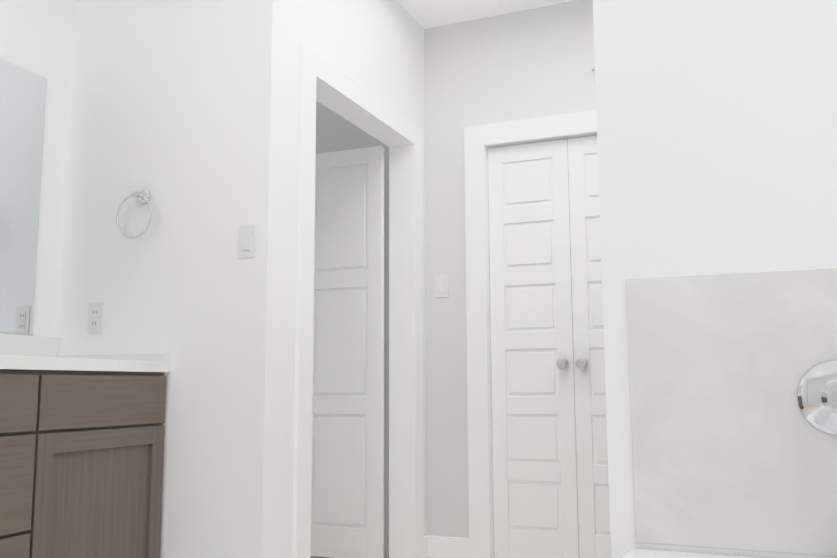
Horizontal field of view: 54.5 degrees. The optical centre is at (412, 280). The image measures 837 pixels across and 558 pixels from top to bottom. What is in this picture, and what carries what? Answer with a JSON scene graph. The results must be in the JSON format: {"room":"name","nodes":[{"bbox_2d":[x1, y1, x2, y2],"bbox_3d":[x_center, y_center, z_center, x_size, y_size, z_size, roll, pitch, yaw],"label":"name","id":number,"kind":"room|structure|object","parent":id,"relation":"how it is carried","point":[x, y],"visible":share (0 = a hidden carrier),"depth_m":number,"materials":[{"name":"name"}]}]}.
{"room":"bathroom","nodes":[
{"label":"bathroom","id":0,"kind":"room"},
{"bbox_2d":[0,0,73,336],"bbox_3d":[-2.192,-0.333,1.446,0.120,2.710,3.870,-3,-8,23],"label":"wall","id":1,"kind":"structure","parent":0,"point":[36,37],"depth_m":3.15,"materials":[{"name":"paint"}]},
{"bbox_2d":[0,59,46,335],"bbox_3d":[-1.861,-0.421,2.072,0.008,1.003,2.250,-3,-8,23],"label":"mirror","id":2,"kind":"object","parent":1,"relation":"attached to","point":[22,103],"visible":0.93,"depth_m":3.01,"materials":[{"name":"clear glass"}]},
{"bbox_2d":[0,334,59,357],"bbox_3d":[-1.830,0.132,2.053,0.020,0.100,2.368,-3,-8,23],"label":"backsplash","id":3,"kind":"structure","parent":1,"relation":"attached to","point":[9,343],"depth_m":3.00,"materials":[{"name":"white stone"}]},
{"bbox_2d":[56,0,289,557],"bbox_3d":[-0.971,-0.127,3.082,1.075,2.710,0.120,-3,-8,23],"label":"wall","id":4,"kind":"structure","parent":0,"point":[178,110],"depth_m":2.95,"materials":[{"name":"paint"}]},
{"bbox_2d":[87,302,103,333],"bbox_3d":[-1.200,0.140,3.076,0.072,0.116,0.007,-3,-8,23],"label":"electrical outlet plate","id":5,"kind":"object","parent":4,"relation":"attached to","point":[95,318],"visible":1,"depth_m":3.07,"materials":[{"name":"plastic"}]},
{"bbox_2d":[116,189,152,238],"bbox_3d":[-1.014,-0.249,3.016,0.169,0.196,0.061,-3,-8,23],"label":"towel ring","id":6,"kind":"object","parent":4,"relation":"attached to","point":[144,196],"visible":1,"depth_m":3.00,"materials":[{"name":"silver metal"}]},
{"bbox_2d":[238,224,255,258],"bbox_3d":[-0.580,-0.138,2.845,0.072,0.116,0.009,-3,-8,23],"label":"light switch","id":7,"kind":"object","parent":4,"relation":"attached to","point":[246,241],"visible":1,"depth_m":2.84,"materials":[{"name":"plastic"}]},
{"bbox_2d":[310,553,388,557],"bbox_3d":[-0.429,1.041,1.310,3.325,0.060,5.560,-3,-8,23],"label":"floor","id":8,"kind":"structure","parent":0,"point":[386,555],"depth_m":3.98,"materials":[{"name":"tile"}]},
{"bbox_2d":[0,362,169,557],"bbox_3d":[-1.585,0.643,1.883,0.549,0.882,2.368,-3,-8,23],"label":"bathroom vanity","id":9,"kind":"object","parent":8,"relation":"on","point":[81,453],"depth_m":2.53,"materials":[{"name":"brown wood"}]},
{"bbox_2d":[0,354,169,369],"bbox_3d":[-1.585,0.186,1.941,0.553,0.038,2.368,-3,-8,23],"label":"countertop","id":10,"kind":"structure","parent":9,"relation":"on","point":[24,359],"depth_m":2.55,"materials":[{"name":"white stone"}]},
{"bbox_2d":[621,549,756,557],"bbox_3d":[0.528,0.715,0.870,0.926,0.468,1.708,-3,-8,23],"label":"bathtub","id":11,"kind":"object","parent":8,"relation":"on","point":[640,553],"visible":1,"depth_m":1.75,"materials":[{"name":"ceramic"}]},
{"bbox_2d":[281,0,426,557],"bbox_3d":[-0.224,-0.061,3.614,0.120,2.710,1.450,-3,-8,23],"label":"wall","id":12,"kind":"structure","parent":0,"point":[375,47],"depth_m":3.48,"materials":[{"name":"paint"}]},
{"bbox_2d":[310,146,383,557],"bbox_3d":[-0.537,0.341,4.093,0.830,2.016,0.097,-3,-8,23],"label":"hall door","id":13,"kind":"structure","parent":12,"relation":"in","point":[347,497],"depth_m":4.01,"materials":[{"name":"wood"}]},
{"bbox_2d":[292,41,423,557],"bbox_3d":[-0.241,0.219,3.514,0.138,2.130,1.180,-3,-8,23],"label":"door frame","id":14,"kind":"structure","parent":12,"relation":"attached to","point":[406,507],"depth_m":3.85,"materials":[{"name":"wood"}]},
{"bbox_2d":[315,0,596,553],"bbox_3d":[0.687,-0.021,3.946,3.205,2.710,0.120,-3,-8,23],"label":"wall","id":15,"kind":"structure","parent":0,"point":[539,62],"depth_m":4.09,"materials":[{"name":"paint"}]},
{"bbox_2d":[435,274,448,297],"bbox_3d":[0.149,0.025,4.100,0.072,0.116,0.009,-3,-8,23],"label":"switch plate","id":16,"kind":"object","parent":15,"relation":"attached to","point":[441,285],"visible":1,"depth_m":4.10,"materials":[{"name":"plastic"}]},
{"bbox_2d":[424,535,468,557],"bbox_3d":[0.160,1.287,3.898,0.225,0.105,0.078,-3,-8,23],"label":"baseboard","id":17,"kind":"structure","parent":15,"relation":"attached to","point":[444,547],"depth_m":3.92,"materials":[{"name":"wood"}]},
{"bbox_2d":[464,110,596,557],"bbox_3d":[0.760,0.259,3.869,1.010,2.135,0.138,-3,-8,23],"label":"door frame","id":18,"kind":"structure","parent":15,"relation":"attached to","point":[478,139],"depth_m":3.98,"materials":[{"name":"wood"}]},
{"bbox_2d":[488,135,610,557],"bbox_3d":[0.756,0.303,3.827,0.812,2.016,0.099,-3,-8,23],"label":"double door","id":19,"kind":"structure","parent":15,"relation":"in","point":[550,465],"depth_m":3.89,"materials":[{"name":"wood"}]},
{"bbox_2d":[397,0,576,28],"bbox_3d":[-0.437,-1.717,1.664,3.325,0.080,5.560,-3,-8,23],"label":"ceiling","id":20,"kind":"structure","parent":0,"point":[425,14],"depth_m":4.08,"materials":[{"name":"paint"}]},
{"bbox_2d":[593,0,836,557],"bbox_3d":[0.982,-0.266,2.043,0.920,2.710,0.540,-3,-8,23],"label":"wall","id":21,"kind":"structure","parent":0,"point":[717,134],"depth_m":1.88,"materials":[{"name":"paint"}]},
{"bbox_2d":[591,66,594,80],"bbox_3d":[0.583,-0.648,2.449,0.087,0.106,0.054,-3,-8,23],"label":"robe hook","id":22,"kind":"object","parent":21,"relation":"attached to","point":[593,69],"visible":0.23,"depth_m":2.45,"materials":[{"name":"silver metal"}]},
{"bbox_3d":[1.041,-0.417,0.865,0.120,2.710,5.320,-3,-8,23],"label":"wall","id":23,"kind":"structure","parent":0,"visible":0},
{"bbox_2d":[626,268,836,557],"bbox_3d":[0.590,0.402,0.840,0.948,1.080,1.810,-3,-8,23],"label":"wall tile","id":24,"kind":"structure","parent":23,"relation":"attached to","point":[734,451],"depth_m":1.79,"materials":[{"name":"white tile"}]},
{"bbox_2d":[798,360,836,434],"bbox_3d":[0.892,0.332,1.609,0.214,0.353,0.166,-3,-8,23],"label":"shower valve","id":25,"kind":"object","parent":24,"relation":"attached to","point":[817,395],"visible":1,"depth_m":1.71,"materials":[{"name":"silver metal"}]}
]}

